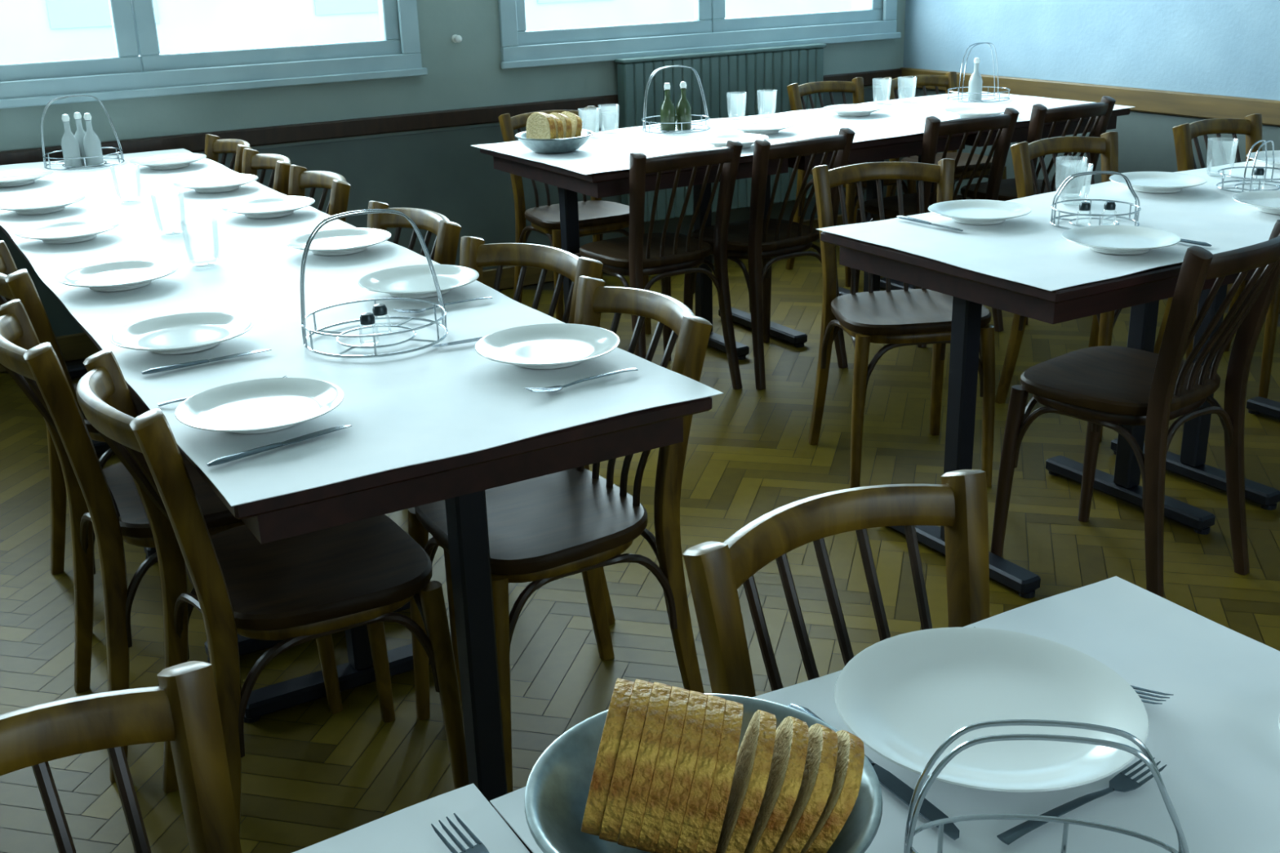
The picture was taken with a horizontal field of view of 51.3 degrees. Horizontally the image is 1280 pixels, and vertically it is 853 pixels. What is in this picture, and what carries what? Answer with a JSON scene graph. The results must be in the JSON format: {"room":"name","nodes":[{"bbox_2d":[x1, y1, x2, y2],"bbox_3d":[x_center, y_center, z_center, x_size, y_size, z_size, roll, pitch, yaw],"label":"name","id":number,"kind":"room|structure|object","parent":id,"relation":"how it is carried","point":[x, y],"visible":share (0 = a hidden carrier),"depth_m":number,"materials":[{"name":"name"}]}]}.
{"room":"restaurant dining room","nodes":[
{"label":"restaurant dining room","id":0,"kind":"room"},
{"bbox_2d":[0,0,906,154],"bbox_3d":[-1.914,-1.622,4.798,7.750,2.810,0.250,-13,23,-29],"label":"wall","id":1,"kind":"structure","parent":0,"point":[468,73],"depth_m":5.34,"materials":[{"name":"paint"}]},
{"bbox_2d":[0,0,427,108],"bbox_3d":[-1.825,-1.945,4.598,2.170,1.572,0.095,-13,23,-29],"label":"window","id":2,"kind":"structure","parent":1,"relation":"in","point":[152,73],"depth_m":4.91,"materials":[{"name":"blue paint"}]},
{"bbox_2d":[0,213,843,373],"bbox_3d":[-1.811,-0.362,5.116,7.330,0.100,0.016,-13,23,-29],"label":"baseboard","id":3,"kind":"structure","parent":1,"relation":"attached to","point":[78,346],"depth_m":5.75,"materials":[{"name":"brown wood"}]},
{"bbox_2d":[0,87,902,337],"bbox_3d":[-1.823,-0.649,5.027,7.338,0.700,0.012,-13,23,-29],"label":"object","id":4,"kind":"structure","parent":1,"relation":"attached to","point":[440,172],"depth_m":5.51,"materials":[{"name":"wood"}]},
{"bbox_2d":[0,68,902,164],"bbox_3d":[-1.837,-1.019,4.880,7.320,0.067,0.030,-13,23,-29],"label":"trim","id":5,"kind":"structure","parent":1,"relation":"attached to","point":[293,133],"depth_m":5.26,"materials":[{"name":"brown wood"}]},
{"bbox_2d":[497,0,901,69],"bbox_3d":[0.310,-2.440,5.790,2.160,1.572,0.095,-13,23,-29],"label":"window","id":6,"kind":"structure","parent":1,"relation":"in","point":[709,31],"depth_m":5.95,"materials":[{"name":"blue paint"}]},
{"bbox_2d":[613,43,826,222],"bbox_3d":[0.385,-1.355,6.124,1.105,0.716,0.097,-13,23,-29],"label":"radiator","id":7,"kind":"object","parent":1,"relation":"attached to","point":[734,72],"visible":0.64,"depth_m":6.02,"materials":[{"name":"metal"}]},
{"bbox_2d":[0,237,1279,852],"bbox_3d":[0.100,0.734,2.167,7.350,0.060,7.400,-13,23,-29],"label":"floor","id":8,"kind":"structure","parent":0,"point":[311,774],"depth_m":3.10,"materials":[{"name":"brown"}]},
{"bbox_2d":[0,240,148,574],"bbox_3d":[-1.180,-0.013,3.048,0.483,0.821,0.402,-13,23,-29],"label":"dining chair","id":9,"kind":"object","parent":8,"relation":"on","point":[15,283],"visible":0.15,"depth_m":2.92,"materials":[{"name":"brown wood"}]},
{"bbox_2d":[0,661,241,852],"bbox_3d":[-0.395,0.679,1.073,0.402,0.821,0.483,-20,27,-40],"label":"dining chair","id":10,"kind":"object","parent":8,"relation":"on","point":[183,711],"visible":1,"depth_m":1.16,"materials":[{"name":"brown wood"}]},
{"bbox_2d":[0,298,342,782],"bbox_3d":[-0.900,0.169,2.523,0.483,0.821,0.402,-13,23,-29],"label":"dining chair","id":11,"kind":"object","parent":8,"relation":"on","point":[105,505],"visible":0.55,"depth_m":2.36,"materials":[{"name":"brown wood"}]},
{"bbox_2d":[204,133,252,173],"bbox_3d":[-1.540,-0.554,4.574,0.483,0.821,0.402,-14,23,-30],"label":"dining chair","id":12,"kind":"object","parent":8,"relation":"on","point":[214,146],"visible":0.15,"depth_m":4.62,"materials":[{"name":"brown wood"}]},
{"bbox_2d":[48,288,409,662],"bbox_3d":[-0.858,0.017,3.043,0.735,0.745,0.860,-13,23,-29],"label":"dining table","id":13,"kind":"object","parent":8,"relation":"on","point":[246,645],"visible":0.08,"depth_m":2.81,"materials":[{"name":"brown wood"}]},
{"bbox_2d":[0,148,723,506],"bbox_3d":[-1.090,-0.457,3.261,0.762,0.007,3.471,-13,23,-29],"label":"tablecloth","id":14,"kind":"object","parent":13,"relation":"on","point":[431,403],"visible":0.66,"depth_m":2.35,"materials":[{"name":"fabric"}]},
{"bbox_2d":[0,168,53,186],"bbox_3d":[-1.962,-0.772,4.163,0.243,0.026,0.243,-13,23,-29],"label":"dinner plate","id":15,"kind":"object","parent":14,"relation":"on","point":[10,178],"visible":1,"depth_m":4.21,"materials":[{"name":"white ceramic"}]},
{"bbox_2d":[0,193,85,214],"bbox_3d":[-1.668,-0.614,3.701,0.243,0.026,0.243,-13,23,-29],"label":"dinner plate","id":16,"kind":"object","parent":14,"relation":"on","point":[35,204],"visible":1,"depth_m":3.73,"materials":[{"name":"white ceramic"}]},
{"bbox_2d":[14,218,119,244],"bbox_3d":[-1.420,-0.480,3.313,0.243,0.026,0.243,-13,23,-29],"label":"dinner plate","id":17,"kind":"object","parent":14,"relation":"on","point":[67,231],"visible":1,"depth_m":3.34,"materials":[{"name":"white ceramic"}]},
{"bbox_2d":[40,94,124,170],"bbox_3d":[-1.878,-0.992,4.462,0.255,0.227,0.254,-15,24,-33],"label":"wire caddy","id":18,"kind":"object","parent":14,"relation":"on","point":[49,103],"visible":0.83,"depth_m":4.43,"materials":[{"name":"silver metal"}]},
{"bbox_2d":[61,114,82,166],"bbox_3d":[-1.906,-0.956,4.451,0.056,0.172,0.056,-13,23,-29],"label":"cruet","id":19,"kind":"object","parent":18,"relation":"in","point":[70,147],"visible":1,"depth_m":4.44,"materials":[{"name":"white glass"}]},
{"bbox_2d":[83,112,103,165],"bbox_3d":[-1.841,-0.964,4.469,0.056,0.172,0.056,-13,23,-29],"label":"cruet","id":20,"kind":"object","parent":18,"relation":"in","point":[91,142],"visible":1,"depth_m":4.46,"materials":[{"name":"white glass"}]},
{"bbox_2d":[57,259,178,291],"bbox_3d":[-1.105,-0.315,2.829,0.243,0.026,0.243,-13,23,-29],"label":"dinner plate","id":21,"kind":"object","parent":14,"relation":"on","point":[120,275],"visible":1,"depth_m":2.85,"materials":[{"name":"white ceramic"}]},
{"bbox_2d":[129,152,206,169],"bbox_3d":[-1.559,-0.874,4.410,0.243,0.026,0.243,-13,23,-29],"label":"dinner plate","id":22,"kind":"object","parent":14,"relation":"on","point":[168,161],"visible":0.99,"depth_m":4.44,"materials":[{"name":"white ceramic"}]},
{"bbox_2d":[150,191,186,235],"bbox_3d":[-1.174,-0.532,3.328,0.079,0.099,0.079,-13,23,-29],"label":"tumbler","id":23,"kind":"object","parent":14,"relation":"on","point":[181,200],"visible":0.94,"depth_m":3.32,"materials":[{"name":"clear glass"}]},
{"bbox_2d":[110,311,253,354],"bbox_3d":[-0.814,-0.160,2.377,0.243,0.026,0.243,-13,23,-29],"label":"dinner plate","id":24,"kind":"object","parent":14,"relation":"on","point":[190,332],"visible":1,"depth_m":2.40,"materials":[{"name":"white ceramic"}]},
{"bbox_2d":[180,217,219,266],"bbox_3d":[-0.979,-0.410,2.976,0.079,0.099,0.079,-13,23,-29],"label":"tumbler","id":25,"kind":"object","parent":14,"relation":"on","point":[193,262],"visible":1,"depth_m":2.97,"materials":[{"name":"clear glass"}]},
{"bbox_2d":[141,349,271,374],"bbox_3d":[-0.734,-0.113,2.263,0.219,0.008,0.017,-15,24,-32],"label":"table knife","id":26,"kind":"object","parent":14,"relation":"on","point":[151,371],"visible":1,"depth_m":2.25,"materials":[{"name":"grey metal"}]},
{"bbox_2d":[173,173,257,192],"bbox_3d":[-1.256,-0.717,3.953,0.243,0.026,0.243,-13,23,-29],"label":"dinner plate","id":27,"kind":"object","parent":14,"relation":"on","point":[218,183],"visible":1,"depth_m":3.98,"materials":[{"name":"white ceramic"}]},
{"bbox_2d":[174,377,344,433],"bbox_3d":[-0.562,-0.023,1.980,0.243,0.026,0.243,-13,23,-29],"label":"dinner plate","id":28,"kind":"object","parent":14,"relation":"on","point":[259,406],"visible":1,"depth_m":2.00,"materials":[{"name":"white ceramic"}]},
{"bbox_2d":[221,195,315,218],"bbox_3d":[-0.989,-0.580,3.553,0.243,0.026,0.243,-13,23,-29],"label":"dinner plate","id":29,"kind":"object","parent":14,"relation":"on","point":[272,206],"visible":1,"depth_m":3.58,"materials":[{"name":"white ceramic"}]},
{"bbox_2d":[206,425,351,466],"bbox_3d":[-0.503,0.024,1.867,0.219,0.008,0.017,-19,26,-39],"label":"table knife","id":30,"kind":"object","parent":14,"relation":"on","point":[235,456],"visible":1,"depth_m":1.85,"materials":[{"name":"grey metal"}]},
{"bbox_2d":[284,227,391,255],"bbox_3d":[-0.700,-0.425,3.099,0.243,0.026,0.243,-13,23,-29],"label":"dinner plate","id":31,"kind":"object","parent":14,"relation":"on","point":[344,241],"visible":0.96,"depth_m":3.12,"materials":[{"name":"white ceramic"}]},
{"bbox_2d":[300,208,448,358],"bbox_3d":[-0.474,-0.266,2.341,0.255,0.227,0.254,-10,21,-21],"label":"wire caddy","id":32,"kind":"object","parent":14,"relation":"on","point":[319,225],"visible":0.99,"depth_m":2.32,"materials":[{"name":"silver metal"}]},
{"bbox_2d":[358,264,479,297],"bbox_3d":[-0.447,-0.289,2.702,0.243,0.026,0.243,-13,23,-29],"label":"dinner plate","id":33,"kind":"object","parent":14,"relation":"on","point":[410,281],"visible":0.96,"depth_m":2.73,"materials":[{"name":"white ceramic"}]},
{"bbox_2d":[474,323,619,368],"bbox_3d":[-0.154,-0.128,2.234,0.243,0.026,0.243,-13,23,-29],"label":"dinner plate","id":34,"kind":"object","parent":14,"relation":"on","point":[548,345],"visible":1,"depth_m":2.25,"materials":[{"name":"white ceramic"}]},
{"bbox_2d":[241,148,291,195],"bbox_3d":[-1.306,-0.428,4.205,0.483,0.821,0.402,-13,23,-29],"label":"dining chair","id":35,"kind":"object","parent":8,"relation":"on","point":[252,162],"visible":0.18,"depth_m":4.23,"materials":[{"name":"brown wood"}]},
{"bbox_2d":[75,349,468,835],"bbox_3d":[-0.600,0.281,2.189,0.483,0.821,0.402,-13,23,-29],"label":"dining chair","id":36,"kind":"object","parent":8,"relation":"on","point":[299,589],"visible":0.96,"depth_m":2.10,"materials":[{"name":"brown wood"}]},
{"bbox_2d":[288,164,351,222],"bbox_3d":[-1.054,-0.302,3.838,0.483,0.821,0.402,-14,23,-29],"label":"dining chair","id":37,"kind":"object","parent":8,"relation":"on","point":[300,179],"visible":0.17,"depth_m":3.86,"materials":[{"name":"brown wood"}]},
{"bbox_2d":[367,200,461,265],"bbox_3d":[-0.677,-0.093,3.230,0.483,0.821,0.402,-16,24,-34],"label":"dining chair","id":38,"kind":"object","parent":8,"relation":"on","point":[444,251],"visible":0.13,"depth_m":3.23,"materials":[{"name":"brown wood"}]},
{"bbox_2d":[125,382,712,807],"bbox_3d":[-0.413,0.257,2.344,0.735,0.745,0.860,-13,23,-29],"label":"dining table","id":39,"kind":"object","parent":8,"relation":"on","point":[462,481],"visible":0.42,"depth_m":2.01,"materials":[{"name":"brown wood"}]},
{"bbox_2d":[493,807,533,852],"bbox_3d":[0.337,0.700,1.057,0.860,0.745,0.735,-13,23,-29],"label":"dining table","id":40,"kind":"object","parent":8,"relation":"on","point":[509,826],"visible":0.11,"depth_m":1.05,"materials":[{"name":"brown wood"}]},
{"bbox_2d":[489,576,1279,852],"bbox_3d":[0.382,0.333,0.960,0.736,0.006,0.753,-13,23,-29],"label":"tablecloth","id":41,"kind":"object","parent":40,"relation":"on","point":[1217,737],"visible":0.52,"depth_m":1.13,"materials":[{"name":"fabric"}]},
{"bbox_2d":[524,693,882,852],"bbox_3d":[0.047,0.295,1.005,0.266,0.056,0.266,-13,23,-29],"label":"bread bowl","id":42,"kind":"object","parent":41,"relation":"on","point":[557,787],"visible":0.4,"depth_m":1.01,"materials":[{"name":"metal"}]},
{"bbox_2d":[581,678,635,835],"bbox_3d":[-0.023,0.245,0.993,0.036,0.104,0.114,1,20,7],"label":"bread slice","id":43,"kind":"object","parent":42,"relation":"in","point":[606,759],"visible":0.8,"depth_m":0.94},
{"bbox_2d":[599,679,653,843],"bbox_3d":[-0.010,0.247,0.992,0.036,0.107,0.119,1,20,7],"label":"bread slice","id":44,"kind":"object","parent":42,"relation":"in","point":[629,744],"visible":0.94,"depth_m":0.94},
{"bbox_2d":[617,681,671,848],"bbox_3d":[0.004,0.250,0.991,0.037,0.109,0.120,1,20,7],"label":"bread slice","id":45,"kind":"object","parent":42,"relation":"in","point":[646,760],"visible":0.95,"depth_m":0.94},
{"bbox_2d":[635,686,689,852],"bbox_3d":[0.017,0.253,0.990,0.037,0.109,0.120,1,20,7],"label":"bread slice","id":46,"kind":"object","parent":42,"relation":"in","point":[668,751],"visible":0.84,"depth_m":0.94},
{"bbox_2d":[654,690,707,852],"bbox_3d":[0.031,0.256,0.990,0.037,0.109,0.120,1,20,7],"label":"bread slice","id":47,"kind":"object","parent":42,"relation":"in","point":[687,753],"visible":0.8,"depth_m":0.94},
{"bbox_2d":[675,694,725,852],"bbox_3d":[0.044,0.259,0.989,0.037,0.109,0.120,1,20,7],"label":"bread slice","id":48,"kind":"object","parent":42,"relation":"in","point":[706,760],"visible":0.77,"depth_m":0.94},
{"bbox_2d":[695,699,743,852],"bbox_3d":[0.058,0.262,0.988,0.036,0.108,0.119,1,20,7],"label":"bread slice","id":49,"kind":"object","parent":42,"relation":"in","point":[724,771],"visible":0.77,"depth_m":0.94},
{"bbox_2d":[715,710,776,852],"bbox_3d":[0.078,0.268,0.987,0.044,0.104,0.117,1,20,7],"label":"bread slice","id":50,"kind":"object","parent":42,"relation":"in","point":[755,753],"visible":0.84,"depth_m":0.95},
{"bbox_2d":[743,715,808,852],"bbox_3d":[0.098,0.270,0.986,0.051,0.100,0.114,1,20,7],"label":"bread slice","id":51,"kind":"object","parent":42,"relation":"in","point":[791,740],"visible":0.71,"depth_m":0.95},
{"bbox_2d":[772,723,837,852],"bbox_3d":[0.117,0.273,0.984,0.056,0.094,0.111,1,20,7],"label":"bread slice","id":52,"kind":"object","parent":42,"relation":"in","point":[815,787],"visible":0.59,"depth_m":0.94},
{"bbox_2d":[800,729,864,852],"bbox_3d":[0.135,0.274,0.982,0.058,0.089,0.106,1,20,7],"label":"bread slice","id":53,"kind":"object","parent":42,"relation":"in","point":[846,785],"visible":0.52,"depth_m":0.94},
{"bbox_2d":[787,702,959,839],"bbox_3d":[0.190,0.280,1.103,0.017,0.008,0.219,-13,23,-28],"label":"table knife","id":54,"kind":"object","parent":41,"relation":"on","point":[894,784],"visible":0.44,"depth_m":1.07,"materials":[{"name":"grey metal"}]},
{"bbox_2d":[834,626,1149,792],"bbox_3d":[0.300,0.248,1.152,0.261,0.028,0.261,-13,23,-29],"label":"dinner plate","id":55,"kind":"object","parent":41,"relation":"on","point":[904,695],"visible":0.89,"depth_m":1.16,"materials":[{"name":"white ceramic"}]},
{"bbox_2d":[903,719,1189,852],"bbox_3d":[0.284,0.270,0.928,0.193,0.140,0.083,2,20,9],"label":"wire caddy","id":56,"kind":"object","parent":41,"relation":"on","point":[917,801],"visible":1,"depth_m":0.92,"materials":[{"name":"silver metal"}]},
{"bbox_2d":[996,757,1166,844],"bbox_3d":[0.349,0.293,1.049,0.174,0.009,0.021,-13,23,-29],"label":"fork","id":57,"kind":"object","parent":41,"relation":"on","point":[1121,782],"visible":0.89,"depth_m":1.05,"materials":[{"name":"grey metal"}]},
{"bbox_2d":[443,235,615,702],"bbox_3d":[-0.342,0.057,2.786,0.402,0.821,0.483,16,27,40],"label":"dining chair","id":58,"kind":"object","parent":8,"relation":"on","point":[475,255],"visible":0.17,"depth_m":2.81,"materials":[{"name":"brown wood"}]},
{"bbox_2d":[408,275,712,793],"bbox_3d":[-0.141,0.186,2.412,0.483,0.821,0.402,-13,23,-29],"label":"dining chair","id":59,"kind":"object","parent":8,"relation":"on","point":[543,530],"visible":0.75,"depth_m":2.33,"materials":[{"name":"brown wood"}]},
{"bbox_2d":[497,106,651,333],"bbox_3d":[-0.252,-0.770,5.062,0.402,0.821,0.483,-12,22,-27],"label":"dining chair","id":60,"kind":"object","parent":8,"relation":"on","point":[597,217],"visible":0.53,"depth_m":5.01,"materials":[{"name":"brown wood"}]},
{"bbox_2d":[480,148,797,359],"bbox_3d":[-0.003,-0.604,4.686,0.798,0.745,0.820,-13,23,-29],"label":"dining table","id":61,"kind":"object","parent":8,"relation":"on","point":[569,183],"visible":0.23,"depth_m":4.45,"materials":[{"name":"brown wood"}]},
{"bbox_2d":[575,139,742,389],"bbox_3d":[0.058,-0.520,4.347,0.402,0.821,0.483,-14,23,-30],"label":"dining chair","id":62,"kind":"object","parent":8,"relation":"on","point":[636,255],"visible":0.87,"depth_m":4.21,"materials":[{"name":"brown wood"}]},
{"bbox_2d":[683,127,855,390],"bbox_3d":[0.437,-0.596,4.525,0.402,0.821,0.483,-15,24,-32],"label":"dining chair","id":63,"kind":"object","parent":8,"relation":"on","point":[757,239],"visible":0.83,"depth_m":4.37,"materials":[{"name":"brown wood"}]},
{"bbox_2d":[682,469,990,697],"bbox_3d":[0.327,0.519,1.456,0.402,0.821,0.483,-13,23,-29],"label":"dining chair","id":64,"kind":"object","parent":8,"relation":"on","point":[715,571],"visible":0.45,"depth_m":1.51,"materials":[{"name":"brown wood"}]},
{"bbox_2d":[718,131,978,347],"bbox_3d":[0.682,-0.763,5.068,0.798,0.745,0.820,-13,23,-29],"label":"dining table","id":65,"kind":"object","parent":8,"relation":"on","point":[882,149],"visible":0.16,"depth_m":4.72,"materials":[{"name":"brown wood"}]},
{"bbox_2d":[470,91,1133,174],"bbox_3d":[0.668,-1.118,4.943,2.447,0.008,0.862,-13,23,-29],"label":"tablecloth","id":66,"kind":"object","parent":65,"relation":"on","point":[605,153],"visible":0.56,"depth_m":4.83,"materials":[{"name":"fabric"}]},
{"bbox_2d":[514,129,593,153],"bbox_3d":[-0.289,-0.960,4.499,0.266,0.056,0.266,-13,23,-29],"label":"bread bowl","id":67,"kind":"object","parent":66,"relation":"on","point":[566,144],"visible":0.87,"depth_m":4.41,"materials":[{"name":"ceramic"}]},
{"bbox_2d":[526,112,555,138],"bbox_3d":[-0.329,-0.988,4.438,0.116,0.113,0.034,15,26,39],"label":"bread slice","id":68,"kind":"object","parent":67,"relation":"in","point":[539,125],"visible":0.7,"depth_m":4.42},
{"bbox_2d":[641,65,710,133],"bbox_3d":[0.130,-1.203,4.880,0.255,0.227,0.254,-9,21,-19],"label":"wire caddy","id":69,"kind":"object","parent":66,"relation":"on","point":[644,122],"visible":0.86,"depth_m":4.86,"materials":[{"name":"silver metal"}]},
{"bbox_2d":[660,82,675,130],"bbox_3d":[0.101,-1.169,4.876,0.056,0.172,0.056,-13,23,-29],"label":"cruet","id":70,"kind":"object","parent":69,"relation":"in","point":[667,109],"visible":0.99,"depth_m":4.86,"materials":[{"name":"green glass"}]},
{"bbox_2d":[675,81,691,129],"bbox_3d":[0.160,-1.181,4.903,0.056,0.172,0.056,-13,23,-29],"label":"cruet","id":71,"kind":"object","parent":69,"relation":"in","point":[683,109],"visible":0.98,"depth_m":4.89,"materials":[{"name":"green glass"}]},
{"bbox_2d":[696,133,768,148],"bbox_3d":[0.312,-0.958,4.487,0.243,0.026,0.243,-13,23,-29],"label":"dinner plate","id":72,"kind":"object","parent":66,"relation":"on","point":[717,140],"visible":0.73,"depth_m":4.54,"materials":[{"name":"white ceramic"}]},
{"bbox_2d":[727,120,795,134],"bbox_3d":[0.434,-1.070,4.787,0.243,0.026,0.243,-13,23,-29],"label":"dinner plate","id":73,"kind":"object","parent":66,"relation":"on","point":[760,127],"visible":0.95,"depth_m":4.82,"materials":[{"name":"white ceramic"}]},
{"bbox_2d":[822,103,885,116],"bbox_3d":[0.835,-1.230,5.196,0.243,0.026,0.243,-13,23,-29],"label":"dinner plate","id":74,"kind":"object","parent":66,"relation":"on","point":[853,109],"visible":1,"depth_m":5.23,"materials":[{"name":"white ceramic"}]},
{"bbox_2d":[944,106,1005,118],"bbox_3d":[1.270,-1.180,5.022,0.243,0.026,0.243,-13,23,-29],"label":"dinner plate","id":75,"kind":"object","parent":66,"relation":"on","point":[964,112],"visible":0.86,"depth_m":5.07,"materials":[{"name":"white ceramic"}]},
{"bbox_2d":[946,42,1010,102],"bbox_3d":[1.404,-1.467,5.503,0.255,0.227,0.254,-18,25,-38],"label":"wire caddy","id":76,"kind":"object","parent":66,"relation":"on","point":[978,43],"visible":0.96,"depth_m":5.49,"materials":[{"name":"silver metal"}]},
{"bbox_2d":[968,57,982,100],"bbox_3d":[1.387,-1.435,5.503,0.056,0.172,0.056,-13,23,-29],"label":"cruet","id":77,"kind":"object","parent":76,"relation":"in","point":[975,82],"visible":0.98,"depth_m":5.49,"materials":[{"name":"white glass"}]},
{"bbox_2d":[786,77,916,287],"bbox_3d":[0.917,-1.081,5.824,0.402,0.821,0.483,-13,23,-29],"label":"dining chair","id":78,"kind":"object","parent":8,"relation":"on","point":[796,93],"visible":0.34,"depth_m":5.83,"materials":[{"name":"brown wood"}]},
{"bbox_2d":[808,158,995,488],"bbox_3d":[0.710,-0.286,3.648,0.402,0.821,0.483,-4,20,-7],"label":"dining chair","id":79,"kind":"object","parent":8,"relation":"on","point":[906,317],"visible":0.78,"depth_m":3.64,"materials":[{"name":"brown wood"}]},
{"bbox_2d":[849,107,1019,347],"bbox_3d":[1.083,-0.758,4.919,0.402,0.821,0.483,-12,22,-27],"label":"dining chair","id":80,"kind":"object","parent":8,"relation":"on","point":[1006,123],"visible":0.35,"depth_m":4.73,"materials":[{"name":"brown wood"}]},
{"bbox_2d":[880,71,1006,196],"bbox_3d":[1.343,-1.140,5.952,0.402,0.821,0.483,-11,22,-25],"label":"dining chair","id":81,"kind":"object","parent":8,"relation":"on","point":[948,81],"visible":0.23,"depth_m":5.97,"materials":[{"name":"brown wood"}]},
{"bbox_2d":[880,108,1129,290],"bbox_3d":[1.367,-0.921,5.450,0.798,0.745,0.820,-13,23,-29],"label":"dining table","id":82,"kind":"object","parent":8,"relation":"on","point":[1020,131],"visible":0.1,"depth_m":5.06,"materials":[{"name":"brown wood"}]},
{"bbox_2d":[956,96,1115,324],"bbox_3d":[1.510,-0.857,5.157,0.402,0.821,0.483,-13,23,-29],"label":"dining chair","id":83,"kind":"object","parent":8,"relation":"on","point":[1041,114],"visible":0.35,"depth_m":4.94,"materials":[{"name":"brown wood"}]},
{"bbox_2d":[820,231,1256,598],"bbox_3d":[0.995,-0.097,3.204,0.860,0.745,0.735,-13,23,-29],"label":"dining table","id":84,"kind":"object","parent":8,"relation":"on","point":[1142,291],"visible":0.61,"depth_m":3.00,"materials":[{"name":"brown wood"}]},
{"bbox_2d":[815,160,1279,291],"bbox_3d":[1.724,-0.623,3.487,2.608,0.007,0.748,-13,23,-29],"label":"tablecloth","id":85,"kind":"object","parent":84,"relation":"on","point":[1028,250],"visible":0.7,"depth_m":3.07,"materials":[{"name":"fabric"}]},
{"bbox_2d":[928,199,1031,224],"bbox_3d":[0.818,-0.513,3.216,0.243,0.026,0.243,-13,23,-29],"label":"dinner plate","id":86,"kind":"object","parent":85,"relation":"on","point":[974,211],"visible":1,"depth_m":3.24,"materials":[{"name":"white ceramic"}]},
{"bbox_2d":[1049,171,1141,229],"bbox_3d":[1.064,-0.533,3.107,0.201,0.121,0.200,-2,20,0],"label":"wire caddy","id":87,"kind":"object","parent":85,"relation":"on","point":[1135,213],"visible":0.89,"depth_m":3.10,"materials":[{"name":"silver metal"}]},
{"bbox_2d":[1062,225,1180,254],"bbox_3d":[1.039,-0.399,2.883,0.243,0.026,0.243,-13,23,-29],"label":"dinner plate","id":88,"kind":"object","parent":85,"relation":"on","point":[1108,239],"visible":1,"depth_m":2.91,"materials":[{"name":"white ceramic"}]},
{"bbox_2d":[1109,171,1207,193],"bbox_3d":[1.369,-0.642,3.529,0.243,0.026,0.243,-13,23,-29],"label":"dinner plate","id":89,"kind":"object","parent":85,"relation":"on","point":[1158,182],"visible":0.97,"depth_m":3.55,"materials":[{"name":"white ceramic"}]},
{"bbox_2d":[1215,139,1279,193],"bbox_3d":[1.618,-0.683,3.476,0.200,0.121,0.201,14,25,37],"label":"wire caddy","id":90,"kind":"object","parent":85,"relation":"on","point":[1245,180],"visible":0.94,"depth_m":3.49,"materials":[{"name":"silver metal"}]},
{"bbox_2d":[1232,190,1279,214],"bbox_3d":[1.562,-0.536,3.219,0.243,0.026,0.243,-13,23,-29],"label":"dinner plate","id":91,"kind":"object","parent":85,"relation":"on","point":[1265,201],"visible":1,"depth_m":3.27,"materials":[{"name":"white ceramic"}]},
{"bbox_2d":[995,131,1197,441],"bbox_3d":[1.380,-0.441,4.018,0.402,0.821,0.483,-11,22,-25],"label":"dining chair","id":92,"kind":"object","parent":8,"relation":"on","point":[1023,153],"visible":0.31,"depth_m":4.09,"materials":[{"name":"brown wood"}]},
{"bbox_2d":[991,219,1279,598],"bbox_3d":[1.116,-0.047,2.953,0.402,0.821,0.483,-17,25,-37],"label":"dining chair","id":93,"kind":"object","parent":8,"relation":"on","point":[1110,387],"visible":0.98,"depth_m":2.86,"materials":[{"name":"brown wood"}]},
{"bbox_2d":[1110,284,1279,510],"bbox_3d":[1.733,-0.268,3.615,0.860,0.745,0.735,-13,23,-29],"label":"dining table","id":94,"kind":"object","parent":8,"relation":"on","point":[1190,464],"visible":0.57,"depth_m":3.53,"materials":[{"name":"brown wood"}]},
{"bbox_2d":[1153,113,1279,399],"bbox_3d":[1.977,-0.563,4.307,0.402,0.821,0.483,-13,23,-29],"label":"dining chair","id":95,"kind":"object","parent":8,"relation":"on","point":[1251,126],"visible":0.33,"depth_m":4.33,"materials":[{"name":"brown wood"}]},
{"bbox_3d":[-0.401,0.872,0.645,0.860,0.745,0.735,-13,23,-29],"label":"dining table","id":96,"kind":"object","parent":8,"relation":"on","visible":0},
{"bbox_2d":[292,782,529,852],"bbox_3d":[-0.367,0.500,0.561,0.990,0.005,0.770,-13,23,-29],"label":"tablecloth","id":97,"kind":"object","parent":96,"relation":"on","point":[409,829],"visible":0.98,"depth_m":1.05,"materials":[{"name":"fabric"}]},
{"bbox_2d":[431,813,489,852],"bbox_3d":[-0.090,0.335,0.966,0.024,0.011,0.202,-17,25,-36],"label":"fork","id":98,"kind":"object","parent":97,"relation":"on","point":[479,847],"visible":1,"depth_m":1.02,"materials":[{"name":"grey metal"}]},
{"bbox_2d":[902,0,1279,126],"bbox_3d":[3.344,-1.281,3.421,0.200,2.810,7.600,-13,23,-29],"label":"wall","id":99,"kind":"structure","parent":0,"point":[1218,47],"depth_m":5.55,"materials":[{"name":"blue paint"}]},
{"bbox_2d":[899,87,1279,279],"bbox_3d":[3.233,-0.346,3.787,0.012,0.690,7.388,-13,23,-29],"label":"trim","id":100,"kind":"structure","parent":99,"relation":"attached to","point":[1146,143],"depth_m":5.49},
{"bbox_2d":[900,67,1279,126],"bbox_3d":[3.211,-0.717,3.653,0.030,0.090,7.400,-13,23,-29],"label":"trim","id":101,"kind":"structure","parent":99,"relation":"attached to","point":[1147,100],"depth_m":5.46,"materials":[{"name":"brown wood"}]},
{"label":"outside","id":102,"kind":"structure","parent":0,"visible":0},
{"bbox_3d":[-7.395,-3.762,15.878,32.000,0.480,24.550,-13,23,-29],"label":"ground","id":103,"kind":"structure","parent":102,"visible":0},
{"bbox_2d":[0,0,852,64],"bbox_3d":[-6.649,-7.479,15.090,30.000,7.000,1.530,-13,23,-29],"label":"window pane","id":104,"kind":"structure","parent":103,"relation":"on","point":[31,30],"depth_m":16.29,"materials":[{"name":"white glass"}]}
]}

